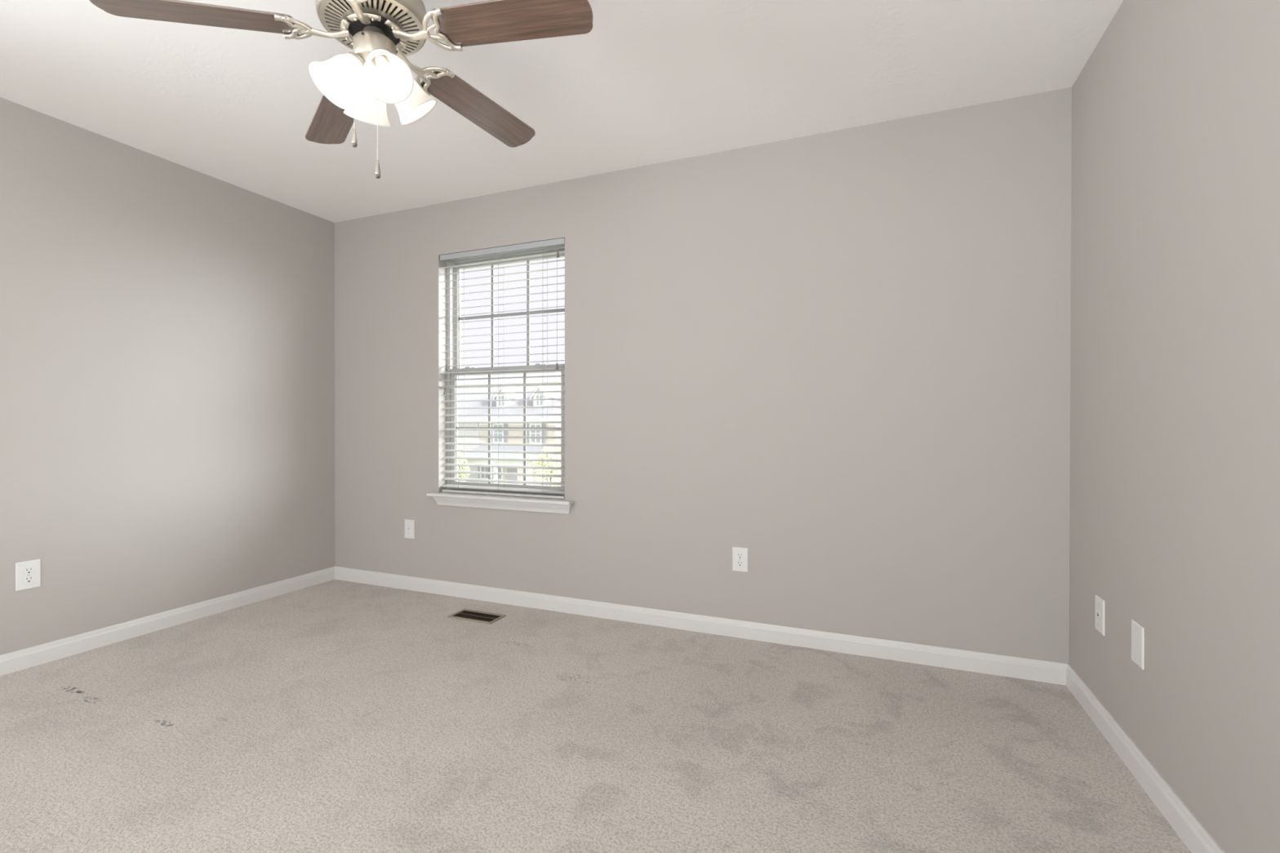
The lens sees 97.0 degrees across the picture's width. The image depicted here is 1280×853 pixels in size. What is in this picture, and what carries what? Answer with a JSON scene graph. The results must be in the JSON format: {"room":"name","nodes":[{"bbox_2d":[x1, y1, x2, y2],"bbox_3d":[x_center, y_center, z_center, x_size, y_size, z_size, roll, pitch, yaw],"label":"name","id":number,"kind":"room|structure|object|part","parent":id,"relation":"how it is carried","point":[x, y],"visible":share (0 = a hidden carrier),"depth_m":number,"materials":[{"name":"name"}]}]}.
{"room":"empty bedroom","nodes":[
{"label":"empty bedroom","id":0,"kind":"room"},
{"bbox_2d":[0,97,334,655],"bbox_3d":[-3.234,-0.164,1.271,0.140,2.440,5.980,0,0,22],"label":"wall","id":1,"kind":"structure","parent":0,"point":[167,327],"depth_m":2.89,"materials":[{"name":"grey paint"}]},
{"bbox_2d":[15,559,40,591],"bbox_3d":[-2.667,0.648,2.470,0.009,0.123,0.080,0,0,22],"label":"electrical outlet","id":2,"kind":"object","parent":1,"relation":"attached to","point":[28,573],"visible":1,"depth_m":2.47,"materials":[{"name":"white plastic"}]},
{"bbox_2d":[23,575,34,583],"bbox_3d":[-2.665,0.667,2.469,0.003,0.028,0.034,0,0,22],"label":"receptacle","id":3,"kind":"object","parent":2,"relation":"attached to","point":[27,579],"depth_m":2.47,"materials":[{"name":"grey plastic"}]},
{"bbox_2d":[23,567,34,574],"bbox_3d":[-2.665,0.628,2.469,0.003,0.028,0.034,0,0,22],"label":"receptacle","id":4,"kind":"object","parent":2,"relation":"attached to","point":[27,571],"depth_m":2.47,"materials":[{"name":"white plastic"}]},
{"bbox_2d":[0,566,334,675],"bbox_3d":[-3.164,1.014,1.248,0.014,0.084,5.700,0,0,22],"label":"baseboard","id":5,"kind":"structure","parent":1,"relation":"attached to","point":[11,662],"depth_m":2.87,"materials":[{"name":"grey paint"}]},
{"bbox_2d":[0,0,1123,222],"bbox_3d":[-1.242,-1.438,0.453,4.959,0.120,6.500,0,0,22],"label":"ceiling","id":6,"kind":"structure","parent":0,"point":[651,82],"depth_m":2.26,"materials":[{"name":"white paint"}]},
{"bbox_2d":[89,0,592,178],"bbox_3d":[-0.751,-1.056,1.689,1.243,0.654,1.251,0,0,22],"label":"ceiling fan","id":7,"kind":"object","parent":6,"relation":"hanging from","point":[359,84],"visible":1,"depth_m":1.63,"materials":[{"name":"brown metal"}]},
{"bbox_3d":[-1.184,-1.108,1.522,0.460,0.006,0.136,-6,14,-20],"label":"blade","id":8,"kind":"part","parent":7,"relation":"part of","materials":[{"name":"brown wood"}]},
{"bbox_3d":[-1.065,-1.109,1.995,0.136,0.006,0.460,-16,5,-40],"label":"blade","id":9,"kind":"part","parent":7,"relation":"part of","materials":[{"name":"brown wood"}]},
{"bbox_3d":[-0.844,-1.005,1.618,0.134,0.115,0.134,42,-26,-29],"label":"lamp shade","id":10,"kind":"part","parent":7,"relation":"part of","materials":[{"name":"white glass"}]},
{"bbox_3d":[-0.843,-1.006,1.619,0.043,0.057,0.043,42,-26,-29],"label":"bulb","id":11,"kind":"part","parent":7,"relation":"part of","materials":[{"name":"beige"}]},
{"bbox_3d":[-0.847,-0.979,1.680,0.003,0.201,0.003,0,0,22],"label":"pull chain","id":12,"kind":"part","parent":7,"relation":"part of","materials":[{"name":"silver metal"}]},
{"bbox_3d":[-0.830,-1.004,1.738,0.134,0.115,0.134,-2,37,-38],"label":"lamp shade","id":13,"kind":"part","parent":7,"relation":"part of","materials":[{"name":"white glass"}]},
{"bbox_3d":[-0.786,-1.176,1.673,0.281,0.014,0.281,-3,-1,22],"label":"vent plate","id":14,"kind":"part","parent":7,"relation":"part of","materials":[{"name":"silver metal"}]},
{"bbox_3d":[-0.769,-0.901,1.660,0.003,0.247,0.003,0,0,22],"label":"pull chain","id":15,"kind":"part","parent":7,"relation":"part of","materials":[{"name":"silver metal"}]},
{"bbox_2d":[374,54,386,64],"bbox_3d":[-0.743,-1.047,1.626,0.032,0.030,0.032,-2,-38,-38],"label":"bulb","id":16,"kind":"object","parent":7,"relation":"attached to","point":[380,57],"depth_m":1.61,"materials":[{"name":"white glass"}]},
{"bbox_3d":[-0.725,-1.013,1.605,0.043,0.057,0.043,-2,-38,-38],"label":"bulb","id":17,"kind":"part","parent":7,"relation":"part of","materials":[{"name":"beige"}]},
{"bbox_3d":[-0.724,-1.011,1.604,0.134,0.115,0.134,-2,-38,-38],"label":"lamp shade","id":18,"kind":"part","parent":7,"relation":"part of","materials":[{"name":"white glass"}]},
{"bbox_3d":[-0.710,-1.010,1.724,0.134,0.115,0.134,-4,36,52],"label":"lamp shade","id":19,"kind":"part","parent":7,"relation":"part of","materials":[{"name":"white glass"}]},
{"bbox_3d":[-0.567,-1.135,2.043,0.136,0.006,0.460,-14,-9,30],"label":"blade","id":20,"kind":"part","parent":7,"relation":"part of","materials":[{"name":"brown wood"}]},
{"bbox_3d":[-0.359,-1.151,1.603,0.460,0.006,0.136,0,-12,10],"label":"blade","id":21,"kind":"part","parent":7,"relation":"part of","materials":[{"name":"brown wood"}]},
{"bbox_2d":[0,579,1191,852],"bbox_3d":[-1.245,1.122,0.466,4.959,0.120,6.500,0,0,22],"label":"floor","id":22,"kind":"structure","parent":0,"point":[334,716],"depth_m":1.89,"materials":[{"name":"carpet"}]},
{"bbox_2d":[447,608,506,624],"bbox_3d":[-0.899,1.047,3.126,0.288,0.006,0.141,0,0,22],"label":"floor vent","id":23,"kind":"object","parent":22,"relation":"in","point":[479,616],"visible":1,"depth_m":3.12,"materials":[{"name":"brown metal"}]},
{"bbox_2d":[334,87,1071,663],"bbox_3d":[-0.141,-0.170,3.163,4.159,2.440,0.140,0,0,22],"label":"wall","id":24,"kind":"structure","parent":0,"point":[839,358],"depth_m":2.76,"materials":[{"name":"grey paint"}]},
{"bbox_2d":[404,519,414,538],"bbox_3d":[-1.481,0.658,3.631,0.079,0.121,0.014,0,0,22],"label":"cable jack plate","id":25,"kind":"object","parent":24,"relation":"attached to","point":[409,524],"visible":1,"depth_m":3.63,"materials":[{"name":"white plastic"}]},
{"bbox_2d":[426,492,573,505],"bbox_3d":[-0.833,0.424,3.379,1.006,0.019,0.132,0,0,22],"label":"window sill","id":26,"kind":"structure","parent":24,"relation":"attached to","point":[449,495],"depth_m":3.31,"materials":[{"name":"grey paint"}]},
{"bbox_2d":[433,496,572,514],"bbox_3d":[-0.833,0.462,3.354,0.966,0.056,0.034,0,0,22],"label":"trim","id":27,"kind":"structure","parent":24,"relation":"attached to","point":[510,505],"depth_m":3.33,"materials":[{"name":"grey paint"}]},
{"bbox_2d":[446,246,564,495],"bbox_3d":[-0.803,-0.320,3.471,0.900,1.505,0.067,0,0,22],"label":"window","id":28,"kind":"structure","parent":24,"relation":"in","point":[455,269],"depth_m":3.50,"materials":[{"name":"grey plastic"}]},
{"bbox_2d":[440,237,564,498],"bbox_3d":[-0.833,-0.329,3.398,0.890,1.482,0.076,0,0,22],"label":"blind","id":29,"kind":"object","parent":28,"relation":"attached to","point":[558,242],"visible":0.9,"depth_m":3.40,"materials":[{"name":"grey plastic"}]},
{"bbox_3d":[-1.198,-0.711,3.517,0.002,0.656,0.005,0,0,22],"label":"tilt cord","id":30,"kind":"part","parent":29,"relation":"part of","materials":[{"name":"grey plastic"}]},
{"bbox_3d":[-1.113,-0.321,3.524,0.002,1.440,0.054,0,0,22],"label":"ladder cord","id":31,"kind":"part","parent":29,"relation":"part of","materials":[{"name":"white fabric"}]},
{"bbox_3d":[-0.836,-0.320,3.411,0.002,1.440,0.054,0,0,22],"label":"ladder cord","id":32,"kind":"part","parent":29,"relation":"part of","materials":[{"name":"white fabric"}]},
{"bbox_3d":[-0.829,0.405,3.412,0.876,0.015,0.048,0,0,22],"label":"rail","id":33,"kind":"part","parent":29,"relation":"part of","materials":[{"name":"grey plastic"}]},
{"bbox_3d":[-0.552,-0.319,3.296,0.002,1.440,0.054,0,0,22],"label":"ladder cord","id":34,"kind":"part","parent":29,"relation":"part of","materials":[{"name":"white fabric"}]},
{"bbox_3d":[-0.470,-0.698,3.220,0.002,0.676,0.005,0,0,22],"label":"lift cord","id":35,"kind":"part","parent":29,"relation":"part of","materials":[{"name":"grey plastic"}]},
{"bbox_3d":[-0.810,0.016,3.457,0.840,0.760,0.030,0,0,22],"label":"sash","id":36,"kind":"part","parent":28,"relation":"part of","materials":[{"name":"grey plastic"}]},
{"bbox_3d":[-0.796,-0.680,3.485,0.840,0.712,0.030,0,0,22],"label":"sash","id":37,"kind":"part","parent":28,"relation":"part of","materials":[{"name":"grey plastic"}]},
{"bbox_2d":[334,566,1069,684],"bbox_3d":[-0.171,1.008,3.098,4.159,0.084,0.014,0,0,22],"label":"baseboard","id":38,"kind":"structure","parent":24,"relation":"attached to","point":[1038,670],"depth_m":2.81,"materials":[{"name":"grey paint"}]},
{"bbox_2d":[732,546,747,572],"bbox_3d":[0.499,0.664,2.826,0.079,0.121,0.009,0,0,22],"label":"electrical outlet","id":39,"kind":"object","parent":24,"relation":"attached to","point":[740,555],"visible":1,"depth_m":2.82,"materials":[{"name":"white plastic"}]},
{"bbox_2d":[736,560,743,566],"bbox_3d":[0.498,0.684,2.823,0.034,0.028,0.003,0,0,22],"label":"receptacle","id":40,"kind":"object","parent":39,"relation":"attached to","point":[739,563],"depth_m":2.82,"materials":[{"name":"grey plastic"}]},
{"bbox_2d":[736,552,743,559],"bbox_3d":[0.498,0.645,2.823,0.034,0.028,0.003,0,0,22],"label":"receptacle","id":41,"kind":"object","parent":39,"relation":"attached to","point":[739,555],"depth_m":2.82,"materials":[{"name":"grey plastic"}]},
{"bbox_2d":[1069,0,1279,852],"bbox_3d":[0.747,-0.151,-0.352,0.140,2.440,5.980,0,0,22],"label":"wall","id":42,"kind":"structure","parent":0,"point":[1175,503],"depth_m":1.46,"materials":[{"name":"grey paint"}]},
{"bbox_2d":[1094,594,1105,635],"bbox_3d":[1.624,0.666,2.003,0.008,0.123,0.080,0,0,22],"label":"phone jack plate","id":43,"kind":"object","parent":42,"relation":"attached to","point":[1100,604],"visible":1,"depth_m":1.99,"materials":[{"name":"white plastic"}]},
{"bbox_2d":[1131,619,1144,670],"bbox_3d":[1.509,0.661,1.719,0.008,0.126,0.080,0,0,22],"label":"blank wall plate","id":44,"kind":"object","parent":42,"relation":"attached to","point":[1137,630],"visible":1,"depth_m":1.71,"materials":[{"name":"white plastic"}]},
{"bbox_2d":[1066,664,1225,852],"bbox_3d":[0.675,1.026,-0.317,0.014,0.084,5.700,0,0,22],"label":"baseboard","id":45,"kind":"structure","parent":42,"relation":"attached to","point":[1194,836],"depth_m":1.64,"materials":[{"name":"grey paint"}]},
{"label":"outside","id":46,"kind":"structure","parent":0,"visible":0},
{"bbox_3d":[1.564,4.260,52.628,150.000,0.300,87.000,0,0,22],"label":"lawn","id":47,"kind":"structure","parent":46,"visible":0},
{"bbox_2d":[458,452,470,481],"bbox_3d":[-11.837,2.910,37.226,1.311,2.525,1.331,0,0,22],"label":"tree","id":48,"kind":"object","parent":47,"relation":"on","point":[460,461],"visible":0.36,"depth_m":37.05,"materials":[{"name":"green plant"}]},
{"bbox_2d":[458,372,560,486],"bbox_3d":[-8.783,-0.042,42.842,21.600,8.375,10.900,0,0,22],"label":"house","id":49,"kind":"structure","parent":47,"relation":"on","point":[550,380],"depth_m":39.39,"materials":[{"name":"beige"}]},
{"bbox_3d":[-10.918,3.208,39.882,0.600,0.800,0.010,0,0,22],"label":"pane","id":50,"kind":"part","parent":49,"relation":"part of","materials":[{"name":"clear glass"}]},
{"bbox_3d":[-9.565,3.381,37.506,0.200,1.580,0.200,0,0,22],"label":"porch post","id":51,"kind":"part","parent":49,"relation":"part of","materials":[{"name":"white"}]},
{"bbox_3d":[-9.968,3.211,39.495,0.750,0.800,0.010,0,0,22],"label":"pane","id":52,"kind":"part","parent":49,"relation":"part of","materials":[{"name":"clear glass"}]},
{"bbox_3d":[-9.868,0.451,39.442,0.700,1.220,0.010,0,0,22],"label":"pane","id":53,"kind":"part","parent":49,"relation":"part of","materials":[{"name":"clear glass"}]},
{"bbox_3d":[-9.769,-1.801,39.932,0.520,0.680,0.010,0,0,22],"label":"pane","id":54,"kind":"part","parent":49,"relation":"part of","materials":[{"name":"clear glass"}]},
{"bbox_2d":[503,423,507,442],"bbox_3d":[-9.283,0.438,39.182,0.340,1.290,0.060,0,0,22],"label":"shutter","id":55,"kind":"object","parent":49,"relation":"hanging from","point":[505,433],"depth_m":39.16,"materials":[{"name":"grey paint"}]},
{"bbox_3d":[-8.772,3.440,38.987,0.850,1.450,0.060,0,0,22],"label":"door","id":56,"kind":"part","parent":49,"relation":"part of","materials":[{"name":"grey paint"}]},
{"bbox_2d":[526,423,528,442],"bbox_3d":[-7.671,0.443,38.525,0.340,1.290,0.060,0,0,22],"label":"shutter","id":57,"kind":"object","parent":49,"relation":"hanging from","point":[527,424],"depth_m":38.48,"materials":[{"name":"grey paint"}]},
{"bbox_3d":[-7.064,3.389,36.487,0.200,1.580,0.200,0,0,22],"label":"porch post","id":58,"kind":"part","parent":49,"relation":"part of","materials":[{"name":"white"}]},
{"bbox_3d":[-7.048,0.460,38.293,0.750,1.220,0.010,0,0,22],"label":"pane","id":59,"kind":"part","parent":49,"relation":"part of","materials":[{"name":"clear glass"}]},
{"bbox_3d":[-6.880,-1.792,38.754,0.520,0.680,0.010,0,0,22],"label":"pane","id":60,"kind":"part","parent":49,"relation":"part of","materials":[{"name":"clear glass"}]},
{"bbox_2d":[542,423,546,442],"bbox_3d":[-6.440,0.447,38.023,0.340,1.290,0.060,0,0,22],"label":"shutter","id":61,"kind":"object","parent":49,"relation":"hanging from","point":[544,433],"depth_m":37.99,"materials":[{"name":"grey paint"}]},
{"bbox_2d":[528,446,560,486],"bbox_3d":[-5.372,2.660,33.944,2.530,3.071,2.498,0,0,22],"label":"tree","id":62,"kind":"object","parent":47,"relation":"on","point":[550,456],"visible":0.48,"depth_m":33.61,"materials":[{"name":"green plant"}]}
]}

